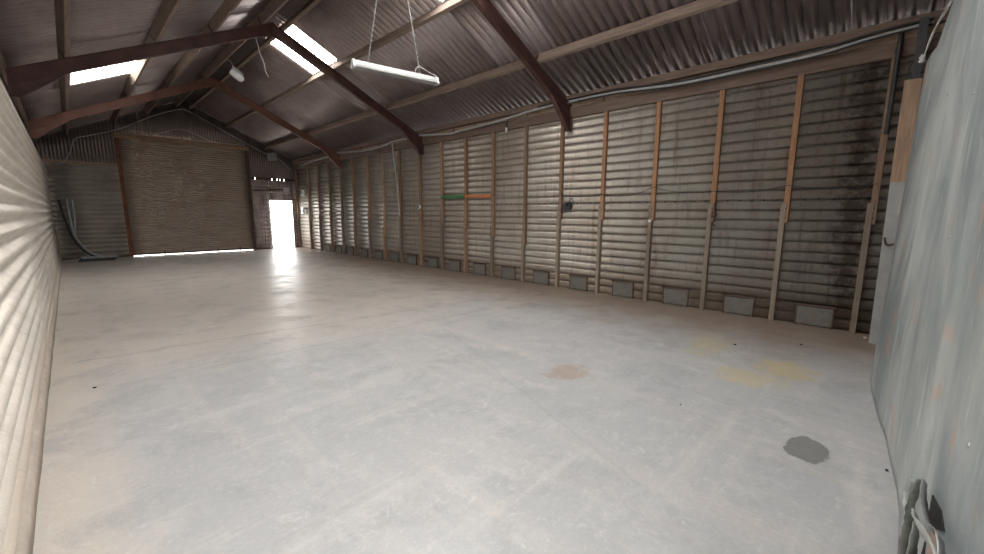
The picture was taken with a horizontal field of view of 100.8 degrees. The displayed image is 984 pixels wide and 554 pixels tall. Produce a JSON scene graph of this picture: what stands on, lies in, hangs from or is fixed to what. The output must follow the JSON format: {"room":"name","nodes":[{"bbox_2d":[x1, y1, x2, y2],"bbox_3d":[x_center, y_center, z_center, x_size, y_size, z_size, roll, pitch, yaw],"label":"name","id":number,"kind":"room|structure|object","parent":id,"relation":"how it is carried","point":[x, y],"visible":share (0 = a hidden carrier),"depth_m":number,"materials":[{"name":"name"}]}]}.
{"room":"empty warehouse","nodes":[
{"label":"empty warehouse","id":0,"kind":"room"},
{"bbox_2d":[0,73,33,143],"bbox_3d":[-7.287,-2.744,6.009,19.929,1.300,0.028,9,12,43],"label":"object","id":1,"kind":"structure","parent":0,"point":[1,77],"depth_m":8.25,"materials":[{"name":"grey metal"}]},
{"bbox_2d":[0,79,60,553],"bbox_3d":[-7.159,-0.893,6.434,20.040,2.875,0.061,9,12,43],"label":"wall","id":2,"kind":"structure","parent":0,"point":[30,254],"depth_m":3.21,"materials":[{"name":"beige metal"}]},
{"bbox_2d":[15,257,61,553],"bbox_3d":[-7.166,0.477,6.662,19.940,0.134,0.066,9,12,43],"label":"baseboard","id":3,"kind":"structure","parent":2,"relation":"attached to","point":[30,500],"depth_m":2.57,"materials":[{"name":"concrete"}]},
{"bbox_2d":[0,0,270,133],"bbox_3d":[-5.943,-4.423,7.162,20.325,2.011,4.073,9,12,43],"label":"ceiling","id":4,"kind":"structure","parent":0,"point":[27,27],"depth_m":7.06,"materials":[{"name":"grey metal"}]},
{"bbox_2d":[70,61,135,84],"bbox_3d":[-8.068,-4.424,8.551,2.080,0.652,1.220,9,12,43],"label":"window","id":5,"kind":"structure","parent":4,"relation":"attached to","point":[108,71],"depth_m":8.77,"materials":[{"name":"white glass"}]},
{"bbox_2d":[33,101,300,259],"bbox_3d":[-11.631,-3.840,15.742,0.089,5.823,8.052,9,12,43],"label":"wall","id":6,"kind":"structure","parent":0,"point":[95,190],"depth_m":14.18,"materials":[{"name":"metal"}]},
{"bbox_2d":[41,159,117,165],"bbox_3d":[-13.698,-3.805,13.582,0.050,0.070,1.800,9,12,43],"label":"wall rail","id":7,"kind":"object","parent":6,"relation":"attached to","point":[43,160],"visible":0.81,"depth_m":13.52,"materials":[{"name":"brown wood"}]},
{"bbox_2d":[55,109,290,169],"bbox_3d":[-11.551,-5.158,15.530,0.034,2.358,7.296,9,12,43],"label":"cable","id":8,"kind":"object","parent":6,"relation":"attached to","point":[175,109],"visible":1,"depth_m":14.62,"materials":[{"name":"grey plastic"}]},
{"bbox_2d":[113,132,256,256],"bbox_3d":[-11.594,-3.072,15.786,0.190,4.290,4.140,9,12,43],"label":"roller shutter","id":9,"kind":"object","parent":6,"relation":"attached to","point":[179,195],"visible":1,"depth_m":15.59,"materials":[{"name":"metal"}]},
{"bbox_2d":[130,129,243,145],"bbox_3d":[-11.497,-5.420,15.582,0.039,0.383,3.550,9,12,44],"label":"cable","id":10,"kind":"object","parent":6,"relation":"attached to","point":[173,129],"visible":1,"depth_m":15.55,"materials":[{"name":"grey plastic"}]},
{"bbox_2d":[253,189,282,190],"bbox_3d":[-9.729,-3.786,17.724,0.040,0.125,1.203,9,12,43],"label":"wall rail","id":11,"kind":"object","parent":6,"relation":"attached to","point":[268,189],"visible":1,"depth_m":17.71,"materials":[{"name":"metal"}]},
{"bbox_2d":[267,153,276,160],"bbox_3d":[-9.521,-5.199,17.601,0.156,0.370,0.377,9,12,43],"label":"floodlight","id":12,"kind":"object","parent":6,"relation":"attached to","point":[271,156],"visible":1,"depth_m":17.54,"materials":[{"name":"grey plastic"}]},
{"bbox_2d":[251,177,294,181],"bbox_3d":[-9.551,-4.277,17.897,0.050,0.090,2.000,9,12,43],"label":"trim","id":13,"kind":"structure","parent":6,"relation":"attached to","point":[254,178],"depth_m":17.81,"materials":[{"name":"metal"}]},
{"bbox_2d":[266,181,296,248],"bbox_3d":[-9.418,-2.778,18.212,0.050,2.980,1.090,9,12,43],"label":"door frame","id":14,"kind":"structure","parent":6,"relation":"attached to","point":[290,181],"depth_m":18.37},
{"bbox_2d":[33,247,898,553],"bbox_3d":[-4.513,0.208,9.385,20.140,0.150,8.220,9,12,43],"label":"floor","id":15,"kind":"structure","parent":0,"point":[299,400],"depth_m":3.16,"materials":[{"name":"concrete"}]},
{"bbox_2d":[57,200,94,255],"bbox_3d":[-13.480,-1.553,13.431,1.073,1.950,0.102,-4,10,-23],"label":"pipe","id":16,"kind":"object","parent":15,"relation":"on","point":[59,202],"visible":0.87,"depth_m":13.28,"materials":[{"name":"black plastic"}]},
{"bbox_2d":[71,200,89,255],"bbox_3d":[-13.632,-1.575,13.490,0.417,1.942,0.177,0,9,-3],"label":"pipe","id":17,"kind":"object","parent":15,"relation":"on","point":[72,201],"visible":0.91,"depth_m":13.43,"materials":[{"name":"grey plastic"}]},
{"bbox_2d":[65,199,103,255],"bbox_3d":[-13.405,-1.603,13.605,1.051,1.959,0.206,-5,10,-31],"label":"pipe","id":18,"kind":"object","parent":15,"relation":"on","point":[66,200],"visible":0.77,"depth_m":13.36,"materials":[{"name":"grey plastic"}]},
{"bbox_2d":[78,259,115,261],"bbox_3d":[-13.027,-0.561,13.437,0.430,0.035,0.870,9,12,43],"label":"metal grating","id":19,"kind":"object","parent":15,"relation":"on","point":[98,259],"visible":0.79,"depth_m":13.33,"materials":[{"name":"grey metal"}]},
{"bbox_2d":[80,257,116,259],"bbox_3d":[-12.999,-0.615,13.458,0.430,0.035,0.870,9,12,43],"label":"metal grating","id":20,"kind":"object","parent":19,"relation":"on","point":[107,257],"visible":0.83,"depth_m":13.38,"materials":[{"name":"grey metal"}]},
{"bbox_2d":[81,255,117,258],"bbox_3d":[-12.971,-0.668,13.478,0.430,0.035,0.870,9,12,43],"label":"metal grating","id":21,"kind":"object","parent":20,"relation":"on","point":[106,256],"visible":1,"depth_m":13.44,"materials":[{"name":"grey metal"}]},
{"bbox_2d":[294,169,301,246],"bbox_3d":[-8.876,-3.111,18.615,0.113,3.520,0.096,9,12,43],"label":"stud","id":22,"kind":"object","parent":15,"relation":"on","point":[295,170],"visible":1,"depth_m":18.58,"materials":[{"name":"wood"}]},
{"bbox_2d":[306,167,312,248],"bbox_3d":[-7.929,-2.965,17.707,0.113,3.520,0.096,9,12,43],"label":"stud","id":23,"kind":"object","parent":15,"relation":"on","point":[307,168],"visible":0.98,"depth_m":17.67,"materials":[{"name":"wood"}]},
{"bbox_2d":[316,165,322,250],"bbox_3d":[-7.196,-2.852,17.005,0.102,3.520,0.096,9,12,43],"label":"stud","id":24,"kind":"object","parent":15,"relation":"on","point":[317,166],"visible":1,"depth_m":16.98,"materials":[{"name":"wood"}]},
{"bbox_2d":[325,244,330,251],"bbox_3d":[-6.815,-1.212,16.897,0.470,0.316,0.045,9,12,43],"label":"vent panel","id":25,"kind":"object","parent":15,"relation":"on","point":[328,246],"visible":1,"depth_m":16.85,"materials":[{"name":"metal"}]},
{"bbox_2d":[327,163,333,252],"bbox_3d":[-6.457,-2.738,16.296,0.102,3.520,0.096,9,12,43],"label":"stud","id":26,"kind":"object","parent":15,"relation":"on","point":[328,164],"visible":1,"depth_m":16.27,"materials":[{"name":"wood"}]},
{"bbox_2d":[336,245,341,253],"bbox_3d":[-6.090,-1.100,16.202,0.470,0.316,0.045,9,12,43],"label":"vent panel","id":27,"kind":"object","parent":15,"relation":"on","point":[338,247],"visible":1,"depth_m":16.19,"materials":[{"name":"metal"}]},
{"bbox_2d":[339,168,345,253],"bbox_3d":[-5.747,-2.628,15.615,0.102,3.520,0.096,9,12,43],"label":"stud","id":28,"kind":"object","parent":15,"relation":"on","point":[340,169],"visible":0.94,"depth_m":15.61,"materials":[{"name":"wood"}]},
{"bbox_2d":[347,246,353,255],"bbox_3d":[-5.391,-0.992,15.532,0.470,0.316,0.045,9,12,43],"label":"vent panel","id":29,"kind":"object","parent":15,"relation":"on","point":[350,249],"visible":1,"depth_m":15.51,"materials":[{"name":"metal"}]},
{"bbox_2d":[351,159,357,255],"bbox_3d":[-5.059,-2.522,14.955,0.102,3.520,0.096,9,12,43],"label":"stud","id":30,"kind":"object","parent":15,"relation":"on","point":[352,160],"visible":0.97,"depth_m":14.93,"materials":[{"name":"wood"}]},
{"bbox_2d":[360,248,367,257],"bbox_3d":[-4.662,-0.879,14.834,0.470,0.316,0.045,9,12,43],"label":"vent panel","id":31,"kind":"object","parent":15,"relation":"on","point":[364,253],"visible":1,"depth_m":14.82,"materials":[{"name":"metal"}]},
{"bbox_2d":[366,156,372,257],"bbox_3d":[-4.291,-2.403,14.219,0.102,3.520,0.096,9,12,43],"label":"stud","id":32,"kind":"object","parent":15,"relation":"on","point":[367,157],"visible":1,"depth_m":14.19,"materials":[{"name":"wood"}]},
{"bbox_2d":[375,250,382,259],"bbox_3d":[-3.927,-0.766,14.129,0.470,0.316,0.045,9,12,43],"label":"vent panel","id":33,"kind":"object","parent":15,"relation":"on","point":[378,254],"visible":1,"depth_m":14.11,"materials":[{"name":"metal"}]},
{"bbox_2d":[381,153,386,260],"bbox_3d":[-3.588,-2.295,13.545,0.102,3.520,0.096,9,12,43],"label":"stud","id":34,"kind":"object","parent":15,"relation":"on","point":[382,154],"visible":1,"depth_m":13.52,"materials":[{"name":"wood"}]},
{"bbox_2d":[390,252,398,261],"bbox_3d":[-3.228,-0.658,13.458,0.470,0.316,0.045,9,12,43],"label":"vent panel","id":35,"kind":"object","parent":15,"relation":"on","point":[394,256],"visible":1,"depth_m":13.43,"materials":[{"name":"metal"}]},
{"bbox_2d":[398,150,403,262],"bbox_3d":[-2.892,-2.187,12.878,0.102,3.520,0.096,9,12,43],"label":"stud","id":36,"kind":"object","parent":15,"relation":"on","point":[399,151],"visible":0.8,"depth_m":12.85,"materials":[{"name":"wood"}]},
{"bbox_2d":[407,254,416,264],"bbox_3d":[-2.500,-0.545,12.760,0.470,0.316,0.045,9,12,43],"label":"vent panel","id":37,"kind":"object","parent":15,"relation":"on","point":[411,259],"visible":1,"depth_m":12.75,"materials":[{"name":"metal"}]},
{"bbox_2d":[418,155,422,265],"bbox_3d":[-2.132,-2.070,12.149,0.102,3.520,0.096,9,12,43],"label":"stud","id":38,"kind":"object","parent":15,"relation":"on","point":[420,213],"visible":0.94,"depth_m":12.15,"materials":[{"name":"wood"}]},
{"bbox_2d":[428,257,437,267],"bbox_3d":[-1.757,-0.431,12.048,0.470,0.316,0.045,9,12,43],"label":"vent panel","id":39,"kind":"object","parent":15,"relation":"on","point":[432,261],"visible":1,"depth_m":12.02,"materials":[{"name":"metal"}]},
{"bbox_2d":[440,142,443,269],"bbox_3d":[-1.407,-1.958,11.454,0.102,3.520,0.096,9,12,43],"label":"stud","id":40,"kind":"object","parent":15,"relation":"on","point":[441,143],"visible":1,"depth_m":11.42,"materials":[{"name":"wood"}]},
{"bbox_2d":[441,195,463,198],"bbox_3d":[-1.076,-2.168,11.032,0.961,0.095,0.022,9,12,43],"label":"wall rail","id":41,"kind":"object","parent":40,"relation":"attached to","point":[447,196],"visible":1,"depth_m":11.02,"materials":[{"name":"green paint"}]},
{"bbox_2d":[449,259,460,271],"bbox_3d":[-1.040,-0.320,11.360,0.470,0.316,0.045,9,12,43],"label":"vent panel","id":42,"kind":"object","parent":15,"relation":"on","point":[455,265],"visible":1,"depth_m":11.34,"materials":[{"name":"metal"}]},
{"bbox_2d":[463,138,467,272],"bbox_3d":[-0.697,-1.848,10.773,0.102,3.520,0.096,9,12,43],"label":"stud","id":43,"kind":"object","parent":15,"relation":"on","point":[465,218],"visible":1,"depth_m":10.74,"materials":[{"name":"wood"}]},
{"bbox_2d":[473,262,485,275],"bbox_3d":[-0.326,-0.210,10.676,0.470,0.316,0.045,9,12,43],"label":"vent panel","id":44,"kind":"object","parent":15,"relation":"on","point":[479,268],"visible":1,"depth_m":10.65,"materials":[{"name":"metal"}]},
{"bbox_2d":[490,132,495,276],"bbox_3d":[0.020,-1.737,10.085,0.102,3.520,0.096,9,12,43],"label":"stud","id":45,"kind":"object","parent":15,"relation":"on","point":[493,158],"visible":1,"depth_m":10.04,"materials":[{"name":"wood"}]},
{"bbox_2d":[465,195,491,197],"bbox_3d":[-0.359,-2.053,10.345,0.962,0.095,0.022,9,12,43],"label":"wall rail","id":46,"kind":"object","parent":45,"relation":"attached to","point":[466,196],"visible":1,"depth_m":10.31,"materials":[{"name":"orange paint"}]},
{"bbox_2d":[501,266,515,279],"bbox_3d":[0.399,-0.098,9.981,0.470,0.316,0.045,9,12,43],"label":"vent panel","id":47,"kind":"object","parent":15,"relation":"on","point":[509,272],"visible":1,"depth_m":9.96,"materials":[{"name":"metal"}]},
{"bbox_2d":[521,126,528,281],"bbox_3d":[0.752,-1.624,9.384,0.102,3.520,0.096,9,12,43],"label":"stud","id":48,"kind":"object","parent":15,"relation":"on","point":[526,128],"visible":1,"depth_m":9.34,"materials":[{"name":"wood"}]},
{"bbox_2d":[299,195,546,201],"bbox_3d":[-3.814,-2.643,13.649,13.967,0.236,0.009,9,12,43],"label":"cable","id":49,"kind":"object","parent":48,"relation":"attached to","point":[498,195],"visible":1,"depth_m":11.79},
{"bbox_2d":[532,270,549,285],"bbox_3d":[1.116,0.013,9.293,0.470,0.316,0.045,9,12,43],"label":"vent panel","id":50,"kind":"object","parent":15,"relation":"on","point":[540,277],"visible":1,"depth_m":9.28,"materials":[{"name":"metal"}]},
{"bbox_2d":[555,123,564,286],"bbox_3d":[1.455,-1.516,8.710,0.102,3.520,0.096,9,12,43],"label":"stud","id":51,"kind":"object","parent":15,"relation":"on","point":[562,132],"visible":0.94,"depth_m":8.69,"materials":[{"name":"wood"}]},
{"bbox_2d":[560,191,573,213],"bbox_3d":[1.561,-1.564,8.515,0.354,0.491,0.130,9,12,43],"label":"junction box","id":52,"kind":"object","parent":51,"relation":"attached to","point":[565,205],"visible":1,"depth_m":8.50,"materials":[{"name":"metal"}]},
{"bbox_2d":[568,274,588,291],"bbox_3d":[1.823,0.122,8.616,0.470,0.316,0.045,9,12,43],"label":"vent panel","id":53,"kind":"object","parent":15,"relation":"on","point":[580,283],"visible":1,"depth_m":8.60,"materials":[{"name":"metal"}]},
{"bbox_2d":[595,111,608,293],"bbox_3d":[2.165,-1.406,8.029,0.102,3.520,0.096,9,12,43],"label":"stud","id":54,"kind":"object","parent":15,"relation":"on","point":[601,209],"visible":1,"depth_m":7.99,"materials":[{"name":"wood"}]},
{"bbox_2d":[611,280,634,298],"bbox_3d":[2.540,0.233,7.928,0.470,0.316,0.045,9,12,43],"label":"vent panel","id":55,"kind":"object","parent":15,"relation":"on","point":[619,288],"visible":1,"depth_m":7.91,"materials":[{"name":"metal"}]},
{"bbox_2d":[643,101,662,300],"bbox_3d":[2.890,-1.294,7.334,0.102,3.520,0.096,9,12,43],"label":"stud","id":56,"kind":"object","parent":15,"relation":"on","point":[652,208],"visible":1,"depth_m":7.29,"materials":[{"name":"wood"}]},
{"bbox_2d":[662,286,689,306],"bbox_3d":[3.257,0.344,7.240,0.470,0.316,0.045,9,12,43],"label":"vent panel","id":57,"kind":"object","parent":15,"relation":"on","point":[672,296],"visible":1,"depth_m":7.23,"materials":[{"name":"metal"}]},
{"bbox_2d":[699,89,725,309],"bbox_3d":[3.600,-1.184,6.653,0.102,3.520,0.096,9,12,43],"label":"stud","id":58,"kind":"object","parent":15,"relation":"on","point":[722,98],"visible":0.98,"depth_m":6.60,"materials":[{"name":"wood"}]},
{"bbox_2d":[711,203,716,225],"bbox_3d":[3.599,-1.009,6.580,0.046,0.372,0.106,-5,10,-28],"label":"string","id":59,"kind":"object","parent":58,"relation":"hanging from","point":[714,203],"visible":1,"depth_m":6.58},
{"bbox_2d":[563,183,876,196],"bbox_3d":[3.199,-1.473,6.938,4.922,0.151,0.012,9,12,43],"label":"cable","id":60,"kind":"object","parent":58,"relation":"attached to","point":[876,183],"visible":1,"depth_m":6.39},
{"bbox_2d":[722,293,755,316],"bbox_3d":[3.967,0.454,6.559,0.470,0.316,0.045,9,12,43],"label":"vent panel","id":61,"kind":"object","parent":15,"relation":"on","point":[736,304],"visible":1,"depth_m":6.55,"materials":[{"name":"metal"}]},
{"bbox_2d":[768,75,804,320],"bbox_3d":[4.310,-1.075,5.972,0.102,3.520,0.096,9,12,43],"label":"stud","id":62,"kind":"object","parent":15,"relation":"on","point":[785,208],"visible":1,"depth_m":5.92,"materials":[{"name":"wood"}]},
{"bbox_2d":[794,302,835,328],"bbox_3d":[4.660,0.560,5.895,0.470,0.316,0.045,9,12,43],"label":"vent panel","id":63,"kind":"object","parent":15,"relation":"on","point":[816,316],"visible":1,"depth_m":5.88,"materials":[{"name":"metal"}]},
{"bbox_2d":[849,58,894,333],"bbox_3d":[4.984,-0.970,5.325,0.102,3.520,0.096,9,12,43],"label":"stud","id":64,"kind":"object","parent":15,"relation":"on","point":[871,213],"visible":0.96,"depth_m":5.32,"materials":[{"name":"wood"}]},
{"bbox_2d":[868,78,921,343],"bbox_3d":[4.853,-0.713,4.906,0.188,3.140,0.225,9,12,43],"label":"post","id":65,"kind":"object","parent":15,"relation":"on","point":[912,87],"visible":0.66,"depth_m":4.84,"materials":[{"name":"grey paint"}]},
{"bbox_2d":[911,15,929,78],"bbox_3d":[4.976,-1.085,4.986,0.080,3.850,0.080,9,12,43],"label":"steel column","id":66,"kind":"structure","parent":15,"relation":"on","point":[924,21],"depth_m":4.71,"materials":[{"name":"metal"}]},
{"bbox_2d":[538,17,934,107],"bbox_3d":[3.027,-3.241,6.647,5.721,0.137,0.030,9,12,43],"label":"cable","id":67,"kind":"object","parent":66,"relation":"attached to","point":[932,18],"visible":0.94,"depth_m":5.83,"materials":[{"name":"grey plastic"}]},
{"bbox_2d":[578,23,933,101],"bbox_3d":[3.374,-3.114,6.317,4.741,0.139,0.026,9,12,43],"label":"cable","id":68,"kind":"object","parent":66,"relation":"attached to","point":[931,24],"visible":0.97,"depth_m":5.76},
{"bbox_2d":[918,53,925,62],"bbox_3d":[4.911,-2.503,4.646,0.060,0.157,0.232,9,12,43],"label":"insulator","id":69,"kind":"object","parent":66,"relation":"attached to","point":[922,57],"visible":0.94,"depth_m":4.58,"materials":[{"name":"white ceramic"}]},
{"bbox_2d":[905,56,919,79],"bbox_3d":[4.796,-2.380,4.629,0.114,0.239,0.027,6,11,33],"label":"cable","id":70,"kind":"object","parent":69,"relation":"attached to","point":[918,56],"visible":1,"depth_m":4.65,"materials":[{"name":"black plastic"}]},
{"bbox_2d":[870,0,983,553],"bbox_3d":[2.462,-0.452,2.243,0.176,3.424,5.611,8,12,41],"label":"wall","id":71,"kind":"structure","parent":15,"relation":"on","point":[927,377],"depth_m":2.02,"materials":[{"name":"grey metal"}]},
{"bbox_2d":[924,0,952,54],"bbox_3d":[4.285,-2.426,3.855,0.042,0.369,0.775,6,10,32],"label":"cable","id":72,"kind":"object","parent":71,"relation":"attached to","point":[947,9],"visible":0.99,"depth_m":4.05,"materials":[{"name":"white plastic"}]},
{"bbox_2d":[928,0,951,47],"bbox_3d":[4.285,-2.451,3.850,0.035,0.320,0.772,6,11,32],"label":"cable","id":73,"kind":"object","parent":71,"relation":"attached to","point":[950,0],"visible":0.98,"depth_m":4.00,"materials":[{"name":"white plastic"}]},
{"bbox_2d":[184,0,951,158],"bbox_3d":[-3.073,-4.843,10.088,20.325,2.058,4.173,9,12,43],"label":"ceiling","id":74,"kind":"structure","parent":0,"point":[461,43],"depth_m":7.72,"materials":[{"name":"grey metal"}]},
{"bbox_2d":[271,25,336,73],"bbox_3d":[-4.522,-5.399,9.650,1.600,0.599,1.110,9,12,43],"label":"window","id":75,"kind":"structure","parent":74,"relation":"attached to","point":[294,32],"depth_m":9.58,"materials":[{"name":"white glass"}]},
{"bbox_2d":[296,53,931,333],"bbox_3d":[-1.774,-2.216,11.866,19.960,3.903,0.068,9,12,43],"label":"wall","id":76,"kind":"structure","parent":0,"point":[842,111],"depth_m":7.03,"materials":[{"name":"metal"}]},
{"bbox_2d":[340,141,412,160],"bbox_3d":[-3.964,-4.173,13.616,4.601,0.209,0.090,9,12,43],"label":"wall plate","id":77,"kind":"object","parent":76,"relation":"on","point":[405,145],"depth_m":13.34,"materials":[{"name":"brown wood"}]},
{"bbox_2d":[28,77,341,167],"bbox_3d":[-8.344,-4.815,12.330,0.100,2.316,7.740,9,12,43],"label":"frame","id":78,"kind":"object","parent":77,"relation":"on","point":[38,127],"visible":1,"depth_m":11.35,"materials":[{"name":"brown metal"}]},
{"bbox_2d":[5,22,423,154],"bbox_3d":[-4.685,-4.250,8.822,0.100,2.316,7.740,9,12,43],"label":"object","id":79,"kind":"structure","parent":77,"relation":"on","point":[23,80],"depth_m":7.55,"materials":[{"name":"brown metal"}]},
{"bbox_2d":[0,50,36,141],"bbox_3d":[-7.247,-3.212,5.983,19.840,0.150,0.080,9,12,43],"label":"beam","id":80,"kind":"structure","parent":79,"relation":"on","point":[18,102],"depth_m":8.05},
{"bbox_2d":[54,0,70,134],"bbox_3d":[-6.763,-3.607,6.425,19.840,0.186,0.131,9,12,43],"label":"purlin","id":81,"kind":"object","parent":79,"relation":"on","point":[62,7],"visible":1,"depth_m":6.04,"materials":[{"name":"red metal"}]},
{"bbox_2d":[110,0,181,122],"bbox_3d":[-5.924,-4.300,7.188,19.840,0.186,0.131,9,12,43],"label":"purlin","id":82,"kind":"object","parent":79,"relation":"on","point":[168,8],"visible":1,"depth_m":7.28,"materials":[{"name":"red metal"}]},
{"bbox_2d":[143,0,241,113],"bbox_3d":[-5.288,-4.825,7.767,19.840,0.186,0.131,9,12,43],"label":"purlin","id":83,"kind":"object","parent":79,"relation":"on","point":[227,7],"visible":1,"depth_m":8.90,"materials":[{"name":"red metal"}]},
{"bbox_2d":[174,0,288,105],"bbox_3d":[-4.659,-5.344,8.339,19.840,0.186,0.131,9,12,43],"label":"purlin","id":84,"kind":"object","parent":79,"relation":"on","point":[273,6],"visible":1,"depth_m":9.91,"materials":[{"name":"red metal"}]},
{"bbox_2d":[227,59,243,81],"bbox_3d":[-6.853,-5.506,10.866,0.195,0.519,0.393,9,12,43],"label":"lamp","id":85,"kind":"object","parent":84,"relation":"hanging from","point":[234,72],"visible":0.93,"depth_m":10.84,"materials":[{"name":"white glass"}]},
{"bbox_2d":[189,0,321,108],"bbox_3d":[-4.348,-5.377,8.658,19.840,0.178,0.144,9,12,43],"label":"purlin","id":86,"kind":"object","parent":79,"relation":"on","point":[311,4],"visible":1,"depth_m":9.62,"materials":[{"name":"red metal"}]},
{"bbox_2d":[350,0,439,85],"bbox_3d":[-1.441,-4.110,6.439,1.497,1.695,0.537,-6,11,-35],"label":"light","id":87,"kind":"object","parent":86,"relation":"hanging from","point":[355,64],"visible":1,"depth_m":6.63,"materials":[{"name":"white metal"}]},
{"bbox_2d":[354,63,436,84],"bbox_3d":[-1.562,-3.331,6.711,1.405,0.061,0.150,-6,11,-35],"label":"diffuser","id":88,"kind":"object","parent":87,"relation":"attached to","point":[366,67],"depth_m":6.65,"materials":[{"name":"white plastic"}]},
{"bbox_2d":[255,38,268,76],"bbox_3d":[-4.906,-4.680,8.658,0.055,0.758,0.244,6,10,31],"label":"cable","id":89,"kind":"object","parent":79,"relation":"hanging from","point":[255,38],"visible":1,"depth_m":8.66,"materials":[{"name":"grey plastic"}]},
{"bbox_2d":[225,0,469,127],"bbox_3d":[-3.570,-4.971,9.535,19.840,0.178,0.144,9,12,43],"label":"purlin","id":90,"kind":"object","parent":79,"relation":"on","point":[449,5],"visible":1,"depth_m":8.42,"materials":[{"name":"red metal"}]},
{"bbox_2d":[264,0,740,148],"bbox_3d":[-2.598,-4.465,10.630,19.840,0.178,0.144,9,12,43],"label":"purlin","id":91,"kind":"object","parent":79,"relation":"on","point":[699,6],"visible":0.97,"depth_m":6.97,"materials":[{"name":"brown metal"}]},
{"bbox_2d":[422,111,559,145],"bbox_3d":[-0.266,-3.602,10.070,4.724,0.210,0.090,9,12,43],"label":"wall plate","id":92,"kind":"object","parent":76,"relation":"on","point":[549,117],"depth_m":9.66,"materials":[{"name":"brown wood"}]},
{"bbox_2d":[505,122,507,132],"bbox_3d":[0.332,-3.453,9.415,0.072,0.220,0.072,9,12,43],"label":"holder","id":93,"kind":"object","parent":92,"relation":"hanging from","point":[506,123],"visible":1,"depth_m":9.39,"materials":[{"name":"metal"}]},
{"bbox_2d":[471,0,571,131],"bbox_3d":[-1.099,-3.696,5.383,0.100,2.316,7.740,9,12,43],"label":"frame","id":94,"kind":"object","parent":92,"relation":"on","point":[489,11],"visible":1,"depth_m":7.15,"materials":[{"name":"brown metal"}]},
{"bbox_2d":[570,41,896,118],"bbox_3d":[3.304,-3.051,6.648,4.706,0.210,0.090,9,12,43],"label":"wall plate","id":95,"kind":"object","parent":76,"relation":"on","point":[861,56],"depth_m":6.03,"materials":[{"name":"brown wood"}]},
{"bbox_2d":[293,22,945,164],"bbox_3d":[-1.806,-3.995,11.524,19.830,0.095,0.085,9,12,43],"label":"board","id":96,"kind":"object","parent":95,"relation":"on","point":[910,34],"visible":0.46,"depth_m":7.47,"materials":[{"name":"brown wood"}]},
{"bbox_2d":[291,7,950,162],"bbox_3d":[-1.858,-4.095,11.454,19.830,0.120,0.110,9,12,43],"label":"beam","id":97,"kind":"structure","parent":96,"relation":"on","point":[796,48],"depth_m":6.35,"materials":[{"name":"brown wood"}]},
{"bbox_2d":[299,20,933,165],"bbox_3d":[-1.588,-3.874,11.124,18.643,0.259,0.052,9,12,43],"label":"cable","id":98,"kind":"object","parent":97,"relation":"attached to","point":[932,21],"visible":0.88,"depth_m":6.70,"materials":[{"name":"grey plastic"}]},
{"bbox_2d":[392,142,399,215],"bbox_3d":[-2.989,-3.041,12.661,0.324,2.276,0.055,9,12,43],"label":"conduit","id":99,"kind":"object","parent":98,"relation":"attached to","point":[392,142],"visible":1,"depth_m":12.64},
{"bbox_2d":[883,32,904,134],"bbox_3d":[4.936,-2.367,5.000,0.065,1.180,0.068,9,12,43],"label":"conduit","id":100,"kind":"object","parent":95,"relation":"attached to","point":[899,49],"visible":0.94,"depth_m":4.98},
{"label":"outside","id":101,"kind":"structure","parent":0,"visible":0},
{"bbox_2d":[134,223,294,255],"bbox_3d":[-6.188,-0.121,11.700,115.000,0.170,88.000,9,12,43],"label":"ground","id":102,"kind":"structure","parent":101,"point":[282,233],"depth_m":27.87,"materials":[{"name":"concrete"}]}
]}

